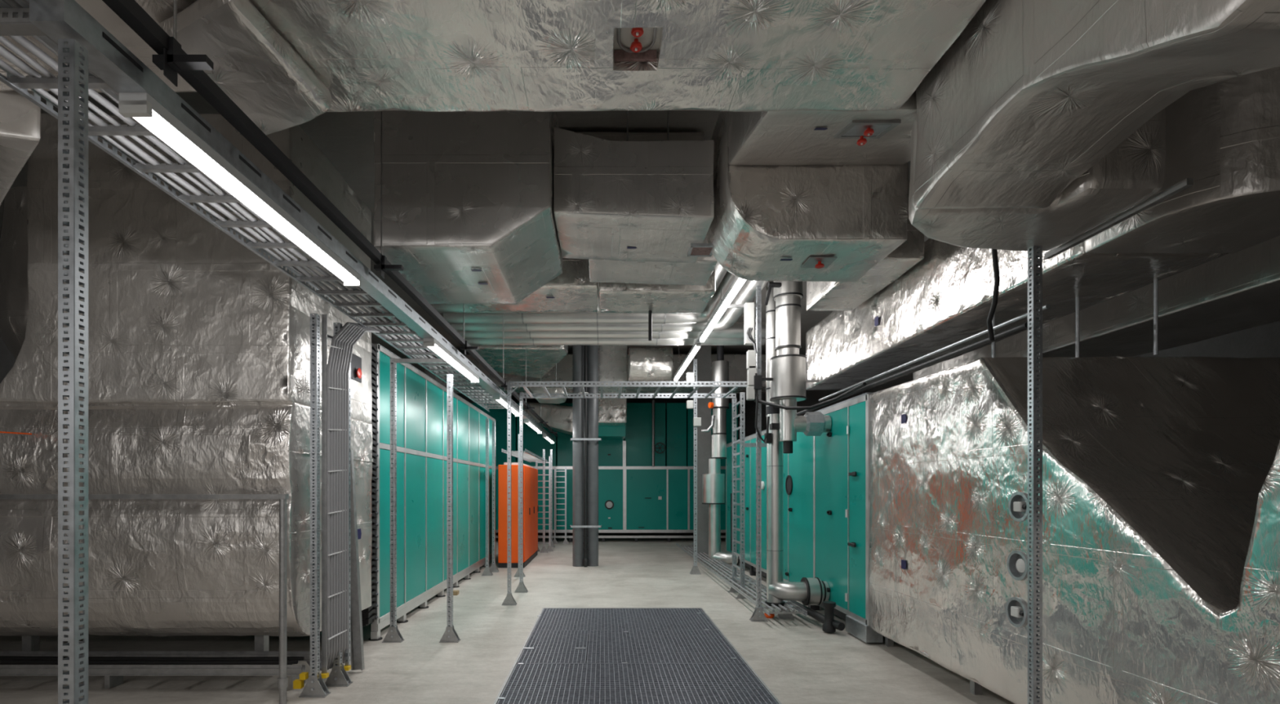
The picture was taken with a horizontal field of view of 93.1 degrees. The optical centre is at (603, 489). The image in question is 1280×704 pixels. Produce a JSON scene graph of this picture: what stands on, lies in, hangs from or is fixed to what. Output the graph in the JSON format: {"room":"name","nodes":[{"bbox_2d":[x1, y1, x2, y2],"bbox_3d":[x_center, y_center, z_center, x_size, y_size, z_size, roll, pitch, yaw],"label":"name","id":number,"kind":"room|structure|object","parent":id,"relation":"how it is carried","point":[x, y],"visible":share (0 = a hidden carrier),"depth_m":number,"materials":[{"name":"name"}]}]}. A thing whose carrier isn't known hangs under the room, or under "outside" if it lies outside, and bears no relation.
{"room":"mechanical room","nodes":[
{"label":"mechanical room","id":0,"kind":"room"},
{"bbox_2d":[0,336,15,382],"bbox_3d":[-9.100,-1.000,7.500,0.200,5.200,27.000,0,0,0],"label":"wall","id":1,"kind":"structure","parent":0,"point":[7,360],"depth_m":9.09,"materials":[{"name":"grey concrete"}]},
{"bbox_2d":[0,90,928,373],"bbox_3d":[0.000,-3.700,7.500,18.000,0.200,27.000,0,0,0],"label":"ceiling","id":2,"kind":"structure","parent":0,"point":[346,139],"depth_m":6.23,"materials":[{"name":"concrete"}]},
{"bbox_2d":[0,90,40,205],"bbox_3d":[-4.631,-2.646,3.106,3.116,1.908,2.114,0,0,38],"label":"duct","id":3,"kind":"object","parent":2,"relation":"hanging from","point":[20,117],"visible":0.62,"depth_m":2.95,"materials":[{"name":"metal"}]},
{"bbox_2d":[0,0,197,92],"bbox_3d":[-2.502,-2.747,0.961,1.824,1.706,3.938,0,0,0],"label":"duct","id":4,"kind":"object","parent":2,"relation":"hanging from","point":[159,11],"visible":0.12,"depth_m":2.55,"materials":[{"name":"metal"}]},
{"bbox_2d":[102,0,557,436],"bbox_3d":[-1.340,-2.493,9.099,0.180,2.215,15.801,0,0,1],"label":"pipe","id":5,"kind":"object","parent":2,"relation":"hanging from","point":[171,59],"visible":0.81,"depth_m":2.52,"materials":[{"name":"grey metal"}]},
{"bbox_2d":[29,0,555,442],"bbox_3d":[-1.490,-1.375,9.460,0.102,0.085,15.481,0,0,1],"label":"rail","id":6,"kind":"object","parent":5,"relation":"hanging from","point":[108,59],"visible":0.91,"depth_m":2.20,"materials":[{"name":"metal"}]},
{"bbox_2d":[422,337,479,382],"bbox_3d":[-1.529,-1.298,6.250,0.096,0.069,1.840,0,0,1],"label":"lamp","id":7,"kind":"object","parent":6,"relation":"attached to","point":[433,344],"visible":1,"depth_m":5.95,"materials":[{"name":"white paint"}]},
{"bbox_2d":[493,394,519,416],"bbox_3d":[-1.490,-1.298,9.505,0.096,0.069,1.990,0,0,1],"label":"lamp","id":8,"kind":"object","parent":6,"relation":"attached to","point":[498,397],"visible":0.79,"depth_m":8.98,"materials":[{"name":"white paint"}]},
{"bbox_2d":[496,399,519,416],"bbox_3d":[-1.490,-1.291,9.505,0.052,0.046,1.940,0,0,1],"label":"diffuser","id":9,"kind":"object","parent":8,"relation":"attached to","point":[504,402],"depth_m":9.50,"materials":[{"name":"white"}]},
{"bbox_2d":[373,110,562,303],"bbox_3d":[-0.985,-2.640,4.865,1.240,1.920,1.321,0,0,0],"label":"duct","id":10,"kind":"object","parent":2,"relation":"hanging from","point":[468,214],"visible":0.71,"depth_m":4.21,"materials":[{"name":"metal"}]},
{"bbox_2d":[471,345,568,377],"bbox_3d":[-1.710,-3.146,13.147,2.006,0.908,3.181,0,0,0],"label":"duct","id":11,"kind":"object","parent":2,"relation":"hanging from","point":[514,356],"visible":0.56,"depth_m":12.43,"materials":[{"name":"metal"}]},
{"bbox_2d":[466,257,598,312],"bbox_3d":[-0.781,-2.804,6.450,1.452,1.591,0.910,0,0,0],"label":"duct","id":12,"kind":"object","parent":2,"relation":"hanging from","point":[572,291],"visible":0.36,"depth_m":6.34,"materials":[{"name":"metal"}]},
{"bbox_2d":[523,401,573,435],"bbox_3d":[-1.568,-2.602,17.798,1.510,1.995,1.019,0,0,0],"label":"duct","id":13,"kind":"object","parent":2,"relation":"hanging from","point":[559,418],"visible":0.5,"depth_m":17.30,"materials":[{"name":"metal"}]},
{"bbox_2d":[528,361,567,404],"bbox_3d":[-1.146,-2.723,12.749,0.758,1.755,0.715,0,0,0],"label":"duct","id":14,"kind":"object","parent":2,"relation":"hanging from","point":[534,390],"visible":0.67,"depth_m":12.40,"materials":[{"name":"metal"}]},
{"bbox_2d":[432,262,727,313],"bbox_3d":[-0.440,-3.033,7.282,3.820,1.134,2.664,0,0,0],"label":"pipe","id":15,"kind":"object","parent":2,"relation":"hanging from","point":[720,272],"visible":0.09,"depth_m":8.34,"materials":[{"name":"metal"}]},
{"bbox_2d":[443,271,736,324],"bbox_3d":[-0.300,-3.033,7.092,4.100,1.134,4.084,0,0,0],"label":"pipe","id":16,"kind":"object","parent":2,"relation":"hanging from","point":[451,317],"visible":0.49,"depth_m":8.89,"materials":[{"name":"metal"}]},
{"bbox_2d":[424,351,766,393],"bbox_3d":[-0.002,-3.096,15.799,9.012,1.008,1.219,0,0,0],"label":"duct","id":17,"kind":"object","parent":2,"relation":"hanging from","point":[737,362],"visible":0.16,"depth_m":15.20,"materials":[{"name":"metal"}]},
{"bbox_2d":[451,280,768,331],"bbox_3d":[-0.160,-3.033,7.317,4.380,1.134,4.534,0,0,0],"label":"pipe","id":18,"kind":"object","parent":2,"relation":"hanging from","point":[747,293],"visible":0.44,"depth_m":9.35,"materials":[{"name":"metal"}]},
{"bbox_2d":[457,322,766,338],"bbox_3d":[0.200,-3.033,9.900,5.100,1.134,0.268,0,0,0],"label":"pipe","id":19,"kind":"object","parent":2,"relation":"hanging from","point":[736,331],"visible":0.35,"depth_m":9.82,"materials":[{"name":"metal"}]},
{"bbox_2d":[598,392,626,439],"bbox_3d":[0.248,-2.558,17.397,0.802,2.084,1.606,0,0,0],"label":"duct","id":20,"kind":"object","parent":2,"relation":"hanging from","point":[612,412],"visible":0.51,"depth_m":16.60,"materials":[{"name":"metal"}]},
{"bbox_2d":[598,345,627,393],"bbox_3d":[0.201,-2.922,13.601,0.644,1.356,1.214,0,0,0],"label":"duct","id":21,"kind":"object","parent":2,"relation":"hanging from","point":[612,359],"visible":0.56,"depth_m":13.00,"materials":[{"name":"metal"}]},
{"bbox_2d":[464,338,765,345],"bbox_3d":[0.200,-3.033,10.360,5.100,1.134,0.268,0,0,0],"label":"pipe","id":22,"kind":"object","parent":2,"relation":"hanging from","point":[471,341],"visible":0.41,"depth_m":10.27,"materials":[{"name":"metal"}]},
{"bbox_2d":[249,0,986,111],"bbox_3d":[-0.025,-2.745,0.779,3.066,1.711,4.580,0,0,0],"label":"duct","id":23,"kind":"object","parent":2,"relation":"hanging from","point":[423,55],"visible":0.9,"depth_m":2.62,"materials":[{"name":"metal"}]},
{"bbox_2d":[158,0,331,134],"bbox_3d":[-1.568,-1.847,2.687,0.555,0.112,0.906,0,0,0],"label":"duct","id":24,"kind":"object","parent":23,"relation":"attached to","point":[255,66],"visible":0.7,"depth_m":2.56,"materials":[{"name":"metal"}]},
{"bbox_2d":[553,110,717,285],"bbox_3d":[0.319,-2.770,5.131,1.364,1.660,1.548,0,0,0],"label":"duct","id":25,"kind":"object","parent":2,"relation":"hanging from","point":[638,211],"visible":0.98,"depth_m":4.36,"materials":[{"name":"metal"}]},
{"bbox_2d":[577,131,703,141],"bbox_3d":[0.199,-3.125,6.599,1.610,0.862,1.212,0,0,0],"label":"duct","id":26,"kind":"object","parent":2,"relation":"hanging from","point":[618,136],"visible":0.06,"depth_m":6.00,"materials":[{"name":"metal"}]},
{"bbox_2d":[627,346,673,381],"bbox_3d":[0.975,-2.910,12.601,0.901,1.379,0.729,0,0,0],"label":"duct","id":27,"kind":"object","parent":2,"relation":"hanging from","point":[645,364],"visible":0.94,"depth_m":12.29,"materials":[{"name":"metal"}]},
{"bbox_2d":[599,266,715,313],"bbox_3d":[0.539,-2.787,6.425,1.171,1.627,0.762,0,0,0],"label":"duct","id":28,"kind":"object","parent":2,"relation":"hanging from","point":[614,297],"visible":0.42,"depth_m":6.23,"materials":[{"name":"metal"}]},
{"bbox_2d":[674,276,759,375],"bbox_3d":[1.680,-2.910,9.100,0.500,1.380,6.200,0,0,0],"label":"channel","id":29,"kind":"object","parent":2,"relation":"hanging from","point":[731,305],"visible":0.15,"depth_m":7.41,"materials":[{"name":"metal"}]},
{"bbox_2d":[674,341,701,381],"bbox_3d":[1.450,-2.204,10.650,0.071,0.087,2.900,0,0,0],"label":"lamp","id":30,"kind":"object","parent":29,"relation":"attached to","point":[695,348],"visible":0.98,"depth_m":10.21,"materials":[{"name":"white paint"}]},
{"bbox_2d":[699,276,746,342],"bbox_3d":[1.450,-2.204,7.480,0.071,0.087,2.840,0,0,0],"label":"lamp","id":31,"kind":"object","parent":29,"relation":"attached to","point":[738,282],"visible":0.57,"depth_m":7.24,"materials":[{"name":"white paint"}]},
{"bbox_2d":[701,345,737,564],"bbox_3d":[2.337,-1.041,12.356,0.726,5.118,0.472,0,0,0],"label":"pipe","id":32,"kind":"object","parent":2,"relation":"hanging from","point":[713,482],"visible":0.92,"depth_m":12.27,"materials":[{"name":"metal"}]},
{"bbox_2d":[753,280,831,453],"bbox_3d":[2.260,-2.017,7.300,0.910,3.165,0.422,0,0,0],"label":"insulated pipe","id":33,"kind":"object","parent":2,"relation":"hanging from","point":[788,368],"visible":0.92,"depth_m":7.18,"materials":[{"name":"metal"}]},
{"bbox_2d":[706,89,916,281],"bbox_3d":[1.462,-2.620,4.019,1.249,1.959,1.896,0,0,0],"label":"duct","id":34,"kind":"object","parent":2,"relation":"hanging from","point":[800,195],"visible":0.6,"depth_m":4.12,"materials":[{"name":"metal"}]},
{"bbox_2d":[806,181,924,311],"bbox_3d":[2.559,-2.808,6.075,0.532,1.584,1.558,0,0,0],"label":"duct","id":35,"kind":"object","parent":2,"relation":"hanging from","point":[820,295],"visible":0.35,"depth_m":5.94,"materials":[{"name":"metal"}]},
{"bbox_2d":[805,66,1279,390],"bbox_3d":[3.303,-2.250,5.688,0.914,2.700,5.740,0,0,0],"label":"duct","id":36,"kind":"object","parent":2,"relation":"hanging from","point":[1223,135],"visible":0.64,"depth_m":3.80,"materials":[{"name":"metal"}]},
{"bbox_2d":[765,280,819,406],"bbox_3d":[2.473,-1.975,7.900,0.695,2.050,0.180,0,0,0],"label":"pipe","id":37,"kind":"object","parent":36,"relation":"attached to","point":[771,312],"visible":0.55,"depth_m":7.83,"materials":[{"name":"metal"}]},
{"bbox_2d":[908,0,1279,258],"bbox_3d":[2.097,-2.381,1.946,1.117,2.438,3.310,0,0,0],"label":"duct","id":38,"kind":"object","parent":2,"relation":"hanging from","point":[1042,122],"visible":0.92,"depth_m":2.48,"materials":[{"name":"metal"}]},
{"bbox_2d":[912,235,1279,379],"bbox_3d":[5.151,-2.505,5.801,1.122,2.190,6.414,0,0,0],"label":"duct","id":39,"kind":"object","parent":2,"relation":"hanging from","point":[1238,291],"visible":0.26,"depth_m":5.17,"materials":[{"name":"metal"}]},
{"bbox_2d":[0,537,1013,703],"bbox_3d":[0.000,1.700,7.500,18.000,0.200,27.000,0,0,0],"label":"floor","id":40,"kind":"structure","parent":0,"point":[800,662],"depth_m":6.07,"materials":[{"name":"concrete"}]},
{"bbox_2d":[0,8,88,703],"bbox_3d":[-1.905,0.102,1.780,0.891,2.996,0.110,0,0,0],"label":"post","id":41,"kind":"object","parent":40,"relation":"on","point":[74,207],"visible":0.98,"depth_m":1.76,"materials":[{"name":"metal"}]},
{"bbox_2d":[0,0,506,411],"bbox_3d":[-1.845,-1.428,5.750,0.432,0.064,10.301,0,0,0],"label":"cable tray","id":42,"kind":"object","parent":41,"relation":"on","point":[20,85],"depth_m":3.05,"materials":[{"name":"metal"}]},
{"bbox_2d":[118,92,360,286],"bbox_3d":[-1.569,-1.298,2.900,0.096,0.069,1.740,0,0,1],"label":"lamp","id":43,"kind":"object","parent":42,"relation":"attached to","point":[142,107],"visible":1,"depth_m":2.47,"materials":[{"name":"white paint"}]},
{"bbox_2d":[0,58,481,402],"bbox_3d":[-2.020,-1.434,5.350,0.036,0.031,9.500,0,0,0],"label":"power cable","id":44,"kind":"object","parent":42,"relation":"in","point":[2,64],"visible":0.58,"depth_m":2.84,"materials":[{"name":"grey plastic"}]},
{"bbox_2d":[0,44,484,402],"bbox_3d":[-1.965,-1.434,5.350,0.044,0.039,9.501,0,0,0],"label":"power cable","id":45,"kind":"object","parent":42,"relation":"in","point":[6,54],"visible":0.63,"depth_m":2.78,"materials":[{"name":"grey plastic"}]},
{"bbox_2d":[0,35,488,402],"bbox_3d":[-1.910,-1.434,5.350,0.036,0.030,9.500,0,0,0],"label":"power cable","id":46,"kind":"object","parent":42,"relation":"in","point":[3,40],"visible":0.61,"depth_m":2.62,"materials":[{"name":"grey plastic"}]},
{"bbox_2d":[0,6,493,402],"bbox_3d":[-1.800,-1.435,5.350,0.036,0.030,9.500,0,0,0],"label":"power cable","id":47,"kind":"object","parent":42,"relation":"in","point":[36,37],"visible":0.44,"depth_m":3.14,"materials":[{"name":"grey plastic"}]},
{"bbox_2d":[8,35,493,402],"bbox_3d":[-1.855,-1.435,5.350,0.044,0.038,9.500,0,0,0],"label":"power cable","id":48,"kind":"object","parent":42,"relation":"in","point":[23,41],"visible":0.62,"depth_m":2.61,"materials":[{"name":"grey plastic"}]},
{"bbox_2d":[4,0,497,402],"bbox_3d":[-1.745,-1.435,5.350,0.044,0.038,9.500,0,0,0],"label":"power cable","id":49,"kind":"object","parent":42,"relation":"in","point":[13,3],"visible":0.24,"depth_m":4.48,"materials":[{"name":"grey plastic"}]},
{"bbox_2d":[309,325,404,666],"bbox_3d":[-2.186,0.033,5.540,0.420,2.962,1.308,0,0,13],"label":"cable","id":50,"kind":"object","parent":42,"relation":"attached to","point":[355,326],"visible":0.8,"depth_m":4.87,"materials":[{"name":"grey plastic"}]},
{"bbox_2d":[0,493,288,703],"bbox_3d":[-4.773,0.818,4.495,4.854,1.563,0.072,0,0,0],"label":"steel rail","id":51,"kind":"object","parent":40,"relation":"on","point":[282,681],"visible":1,"depth_m":4.47,"materials":[{"name":"metal"}]},
{"bbox_2d":[0,650,321,688],"bbox_3d":[-4.943,1.485,4.884,5.316,0.230,0.498,0,0,0],"label":"support frame","id":52,"kind":"object","parent":40,"relation":"on","point":[113,674],"visible":0.84,"depth_m":4.72,"materials":[{"name":"metal"}]},
{"bbox_2d":[0,659,297,663],"bbox_3d":[-4.950,1.405,4.935,4.901,0.042,0.062,0,0,0],"label":"cable","id":53,"kind":"object","parent":52,"relation":"in","point":[35,661],"visible":0.88,"depth_m":4.92,"materials":[{"name":"black rubber"}]},
{"bbox_2d":[0,655,304,660],"bbox_3d":[-4.950,1.405,5.035,4.901,0.042,0.062,0,0,0],"label":"cable","id":54,"kind":"object","parent":52,"relation":"in","point":[2,657],"visible":0.76,"depth_m":5.02,"materials":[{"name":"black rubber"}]},
{"bbox_2d":[0,113,373,650],"bbox_3d":[-4.966,-0.630,5.384,5.289,4.459,1.655,0,0,0],"label":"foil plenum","id":55,"kind":"object","parent":40,"relation":"on","point":[199,345],"visible":0.77,"depth_m":4.57,"materials":[{"name":"silver"}]},
{"bbox_2d":[0,186,29,359],"bbox_3d":[-5.450,-1.796,6.500,1.617,2.325,1.511,0,0,0],"label":"duct","id":56,"kind":"object","parent":55,"relation":"attached to","point":[14,255],"visible":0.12,"depth_m":5.78,"materials":[{"name":"metal"}]},
{"bbox_2d":[298,313,331,697],"bbox_3d":[-2.240,0.121,4.696,0.200,2.958,0.110,0,0,0],"label":"post","id":57,"kind":"object","parent":40,"relation":"on","point":[315,686],"visible":1,"depth_m":4.67,"materials":[{"name":"metal"}]},
{"bbox_2d":[320,314,351,678],"bbox_3d":[-2.163,0.060,4.894,0.084,2.880,0.343,0,0,12],"label":"ladder","id":58,"kind":"object","parent":40,"relation":"on","point":[325,336],"visible":0.67,"depth_m":4.77,"materials":[{"name":"metal"}]},
{"bbox_2d":[320,321,385,670],"bbox_3d":[-2.204,0.032,5.298,0.336,2.962,1.017,0,0,13],"label":"cable","id":59,"kind":"object","parent":58,"relation":"attached to","point":[342,329],"visible":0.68,"depth_m":4.78,"materials":[{"name":"grey plastic"}]},
{"bbox_2d":[320,323,393,669],"bbox_3d":[-2.198,0.032,5.379,0.364,2.962,1.114,0,0,13],"label":"cable","id":60,"kind":"object","parent":58,"relation":"attached to","point":[347,328],"visible":0.77,"depth_m":4.80,"materials":[{"name":"grey plastic"}]},
{"bbox_2d":[307,327,408,663],"bbox_3d":[-2.075,0.033,5.678,0.492,2.962,1.449,0,0,23],"label":"cable","id":61,"kind":"object","parent":58,"relation":"attached to","point":[360,328],"visible":0.73,"depth_m":4.93,"materials":[{"name":"grey plastic"}]},
{"bbox_2d":[320,324,396,668],"bbox_3d":[-2.192,0.033,5.459,0.392,2.962,1.211,0,0,13],"label":"cable","id":62,"kind":"object","parent":58,"relation":"attached to","point":[351,327],"visible":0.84,"depth_m":4.84,"materials":[{"name":"grey plastic"}]},
{"bbox_2d":[308,326,408,665],"bbox_3d":[-2.083,0.033,5.598,0.466,2.962,1.353,0,0,23],"label":"cable","id":63,"kind":"object","parent":58,"relation":"attached to","point":[345,341],"visible":0.77,"depth_m":4.89,"materials":[{"name":"grey plastic"}]},
{"bbox_2d":[306,328,418,662],"bbox_3d":[-2.066,0.033,5.757,0.518,2.962,1.545,0,0,22],"label":"cable","id":64,"kind":"object","parent":58,"relation":"attached to","point":[362,329],"visible":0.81,"depth_m":4.96,"materials":[{"name":"grey plastic"}]},
{"bbox_2d":[306,328,420,663],"bbox_3d":[-2.058,0.033,5.837,0.546,2.962,1.641,0,0,22],"label":"cable","id":65,"kind":"object","parent":58,"relation":"attached to","point":[365,330],"visible":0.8,"depth_m":4.99,"materials":[{"name":"grey plastic"}]},
{"bbox_2d":[324,322,352,686],"bbox_3d":[-2.173,0.121,4.953,0.200,2.958,0.110,0,0,0],"label":"post","id":66,"kind":"object","parent":40,"relation":"on","point":[338,676],"visible":0.28,"depth_m":4.92,"materials":[{"name":"metal"}]},
{"bbox_2d":[351,449,364,670],"bbox_3d":[-2.224,0.615,5.358,0.301,1.937,0.100,0,0,39],"label":"channel","id":67,"kind":"object","parent":40,"relation":"on","point":[357,637],"visible":0.64,"depth_m":5.33,"materials":[{"name":"metal"}]},
{"bbox_2d":[382,357,448,642],"bbox_3d":[-1.955,0.111,6.365,0.710,2.978,0.110,0,0,0],"label":"post","id":68,"kind":"object","parent":40,"relation":"on","point":[393,635],"visible":1,"depth_m":6.34,"materials":[{"name":"metal"}]},
{"bbox_2d":[368,343,495,640],"bbox_3d":[-3.240,0.025,9.900,1.760,3.150,7.040,0,0,0],"label":"air handling unit","id":69,"kind":"object","parent":40,"relation":"on","point":[421,400],"visible":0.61,"depth_m":8.13,"materials":[{"name":"teal paint"}]},
{"bbox_2d":[361,342,378,626],"bbox_3d":[-2.988,-0.060,6.300,1.224,2.920,0.240,0,0,0],"label":"connector","id":70,"kind":"object","parent":69,"relation":"attached to","point":[368,616],"visible":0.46,"depth_m":6.34,"materials":[{"name":"black rubber"}]},
{"bbox_2d":[439,373,460,642],"bbox_3d":[-1.614,0.196,6.365,0.200,2.808,0.110,0,0,0],"label":"post","id":71,"kind":"object","parent":40,"relation":"on","point":[450,635],"visible":1,"depth_m":6.34,"materials":[{"name":"metal"}]},
{"bbox_2d":[481,418,493,575],"bbox_3d":[-2.158,0.146,11.250,0.200,2.908,0.110,0,0,0],"label":"post","id":72,"kind":"object","parent":40,"relation":"on","point":[487,571],"visible":1,"depth_m":11.22,"materials":[{"name":"metal"}]},
{"bbox_2d":[489,421,498,572],"bbox_3d":[-2.123,0.146,11.703,0.200,2.908,0.110,0,0,0],"label":"post","id":73,"kind":"object","parent":40,"relation":"on","point":[493,568],"visible":1,"depth_m":11.68,"materials":[{"name":"metal"}]},
{"bbox_2d":[501,381,516,604],"bbox_3d":[-1.304,0.056,8.388,0.200,3.088,0.110,0,0,0],"label":"post","id":74,"kind":"object","parent":40,"relation":"on","point":[509,600],"visible":1,"depth_m":8.36,"materials":[{"name":"metal"}]},
{"bbox_2d":[504,381,747,398],"bbox_3d":[0.363,-1.373,8.856,3.453,0.234,1.072,0,0,0],"label":"bridge","id":75,"kind":"object","parent":74,"relation":"attached to","point":[548,395],"visible":0.98,"depth_m":8.51,"materials":[{"name":"metal"}]},
{"bbox_2d":[497,462,538,568],"bbox_3d":[-1.861,0.525,13.535,0.558,2.150,2.530,0,0,0],"label":"tall cabinet","id":76,"kind":"object","parent":40,"relation":"on","point":[531,507],"visible":0.84,"depth_m":12.30,"materials":[{"name":"metal"}]},
{"bbox_2d":[514,391,528,592],"bbox_3d":[-1.278,0.046,9.423,0.200,3.108,0.110,0,0,0],"label":"post","id":77,"kind":"object","parent":40,"relation":"on","point":[521,588],"visible":1,"depth_m":9.40,"materials":[{"name":"metal"}]},
{"bbox_2d":[539,448,547,552],"bbox_3d":[-1.499,0.296,15.276,0.200,2.608,0.110,0,0,0],"label":"post","id":78,"kind":"object","parent":40,"relation":"on","point":[544,549],"visible":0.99,"depth_m":15.25,"materials":[{"name":"metal"}]},
{"bbox_2d":[502,448,547,462],"bbox_3d":[-1.725,-0.748,13.900,0.452,0.064,4.601,0,0,0],"label":"cable tray","id":79,"kind":"object","parent":78,"relation":"on","point":[528,455],"visible":0.82,"depth_m":13.19,"materials":[{"name":"metal"}]},
{"bbox_2d":[535,456,553,551],"bbox_3d":[-1.550,0.375,15.592,0.540,2.450,0.075,0,0,0],"label":"ladder","id":80,"kind":"object","parent":40,"relation":"on","point":[549,548],"visible":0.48,"depth_m":15.57,"materials":[{"name":"metal"}]},
{"bbox_2d":[552,466,568,543],"bbox_3d":[-1.260,0.475,17.692,0.520,2.250,0.075,0,0,0],"label":"ladder","id":81,"kind":"object","parent":40,"relation":"on","point":[554,541],"visible":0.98,"depth_m":17.67,"materials":[{"name":"metal"}]},
{"bbox_2d":[573,345,583,566],"bbox_3d":[-0.515,-1.000,12.619,0.250,5.200,0.250,0,0,0],"label":"standpipe","id":82,"kind":"object","parent":40,"relation":"on","point":[578,350],"visible":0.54,"depth_m":12.51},
{"bbox_2d":[569,345,601,567],"bbox_3d":[-0.359,-1.000,12.514,0.652,5.200,0.210,0,0,0],"label":"downpipe","id":83,"kind":"object","parent":40,"relation":"on","point":[585,561],"visible":0.98,"depth_m":12.44,"materials":[{"name":"grey metal"}]},
{"bbox_2d":[587,345,598,566],"bbox_3d":[-0.223,-1.000,12.669,0.240,5.200,0.240,0,0,0],"label":"standpipe","id":84,"kind":"object","parent":40,"relation":"on","point":[593,350],"visible":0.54,"depth_m":12.57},
{"bbox_2d":[470,402,737,542],"bbox_3d":[0.000,-0.540,19.335,8.480,4.280,1.930,0,0,0],"label":"air handling unit","id":85,"kind":"object","parent":40,"relation":"on","point":[635,495],"visible":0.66,"depth_m":18.41,"materials":[{"name":"teal paint"}]},
{"bbox_2d":[493,608,781,703],"bbox_3d":[0.255,1.659,5.596,2.150,0.123,5.092,0,0,0],"label":"frame","id":86,"kind":"object","parent":40,"relation":"in","point":[762,682],"visible":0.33,"depth_m":5.63,"materials":[{"name":"metal"}]},
{"bbox_2d":[516,630,588,663],"bbox_3d":[-0.483,1.614,6.211,0.634,0.042,1.290,0,0,0],"label":"floor grating","id":87,"kind":"structure","parent":86,"relation":"on","point":[543,646],"depth_m":6.11,"materials":[{"name":"metal"}]},
{"bbox_2d":[533,608,717,633],"bbox_3d":[0.235,1.615,7.447,2.138,0.040,1.359,0,0,0],"label":"floor grating","id":88,"kind":"structure","parent":86,"relation":"on","point":[551,619],"depth_m":7.41,"materials":[{"name":"metal"}]},
{"bbox_2d":[497,657,777,703],"bbox_3d":[0.250,1.615,5.017,2.109,0.040,1.421,0,0,0],"label":"floor grating","id":89,"kind":"structure","parent":86,"relation":"on","point":[624,682],"depth_m":4.98,"materials":[{"name":"metal"}]},
{"bbox_2d":[586,630,745,663],"bbox_3d":[0.575,1.617,6.211,1.458,0.035,1.290,0,0,0],"label":"floor grating","id":90,"kind":"structure","parent":86,"relation":"on","point":[605,646],"depth_m":6.07,"materials":[{"name":"metal"}]},
{"bbox_2d":[686,359,701,573],"bbox_3d":[1.702,-0.429,11.394,0.272,4.058,0.175,0,0,0],"label":"post","id":91,"kind":"object","parent":40,"relation":"on","point":[691,404],"visible":0.91,"depth_m":11.40,"materials":[{"name":"metal"}]},
{"bbox_2d":[675,542,807,615],"bbox_3d":[2.140,1.437,11.500,0.442,0.054,9.001,0,0,0],"label":"cable tray","id":92,"kind":"object","parent":40,"relation":"on","point":[737,588],"visible":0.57,"depth_m":8.92,"materials":[{"name":"metal"}]},
{"bbox_2d":[727,391,766,598],"bbox_3d":[2.195,0.090,9.145,0.510,3.020,0.630,0,0,0],"label":"ladder","id":93,"kind":"object","parent":40,"relation":"on","point":[743,444],"visible":0.95,"depth_m":8.89,"materials":[{"name":"metal"}]},
{"bbox_2d":[744,284,768,621],"bbox_3d":[1.848,-0.464,7.334,0.288,4.128,0.175,0,0,0],"label":"post","id":94,"kind":"object","parent":40,"relation":"on","point":[753,358],"visible":0.89,"depth_m":7.34,"materials":[{"name":"metal"}]},
{"bbox_2d":[753,382,866,409],"bbox_3d":[2.382,-1.004,6.849,0.361,0.191,1.410,0,0,-38],"label":"cable","id":95,"kind":"object","parent":94,"relation":"hanging from","point":[786,407],"visible":1,"depth_m":6.88,"materials":[{"name":"black rubber"}]},
{"bbox_2d":[725,392,883,642],"bbox_3d":[3.642,0.300,9.820,1.916,2.600,7.220,0,0,0],"label":"air handling unit","id":96,"kind":"object","parent":40,"relation":"on","point":[827,476],"visible":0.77,"depth_m":7.30,"materials":[{"name":"teal paint"}]},
{"bbox_2d":[764,405,829,606],"bbox_3d":[2.369,0.204,7.427,0.756,2.471,0.371,0,0,12],"label":"pipe","id":97,"kind":"object","parent":96,"relation":"attached to","point":[811,591],"visible":0.94,"depth_m":7.44,"materials":[{"name":"metal"}]},
{"bbox_2d":[787,600,844,633],"bbox_3d":[2.482,1.430,7.243,0.176,0.340,1.317,0,0,-7],"label":"drain pipe","id":98,"kind":"object","parent":40,"relation":"on","point":[829,625],"visible":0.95,"depth_m":6.71,"materials":[{"name":"black plastic"}]},
{"bbox_2d":[1027,245,1042,703],"bbox_3d":[2.470,0.106,3.460,0.200,2.988,0.110,0,0,0],"label":"post","id":99,"kind":"object","parent":40,"relation":"on","point":[1035,253],"visible":1,"depth_m":3.44,"materials":[{"name":"metal"}]},
{"bbox_2d":[869,355,1279,703],"bbox_3d":[4.055,0.307,3.749,2.713,2.586,4.925,0,0,0],"label":"duct","id":100,"kind":"object","parent":40,"relation":"on","point":[1161,475],"visible":0.96,"depth_m":3.85,"materials":[{"name":"metal"}]},
{"bbox_2d":[986,248,999,340],"bbox_3d":[2.611,-1.328,4.048,0.062,0.624,0.259,0,0,25],"label":"cable","id":101,"kind":"object","parent":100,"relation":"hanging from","point":[994,251],"visible":0.88,"depth_m":4.02,"materials":[{"name":"black rubber"}]},
{"bbox_2d":[456,389,862,535],"bbox_3d":[0.000,-1.000,21.100,18.000,5.200,0.200,0,0,0],"label":"wall","id":102,"kind":"structure","parent":0,"point":[813,397],"depth_m":21.00,"materials":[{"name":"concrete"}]},
{"bbox_2d":[694,345,711,560],"bbox_3d":[2.248,-1.000,13.675,0.320,5.200,0.350,0,0,0],"label":"column","id":103,"kind":"structure","parent":0,"point":[703,356],"depth_m":13.50,"materials":[{"name":"grey concrete"}]},
{"bbox_2d":[796,303,1049,415],"bbox_3d":[2.734,-1.086,6.600,0.056,0.094,5.800,0,0,0],"label":"conduit","id":104,"kind":"object","parent":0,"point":[1024,326],"visible":0.78,"depth_m":4.84,"materials":[{"name":"grey metal"}]},
{"bbox_2d":[862,320,1279,393],"bbox_3d":[9.100,-1.000,7.500,0.200,5.200,27.000,0,0,0],"label":"wall","id":105,"kind":"structure","parent":0,"point":[1263,340],"depth_m":8.63,"materials":[{"name":"grey concrete"}]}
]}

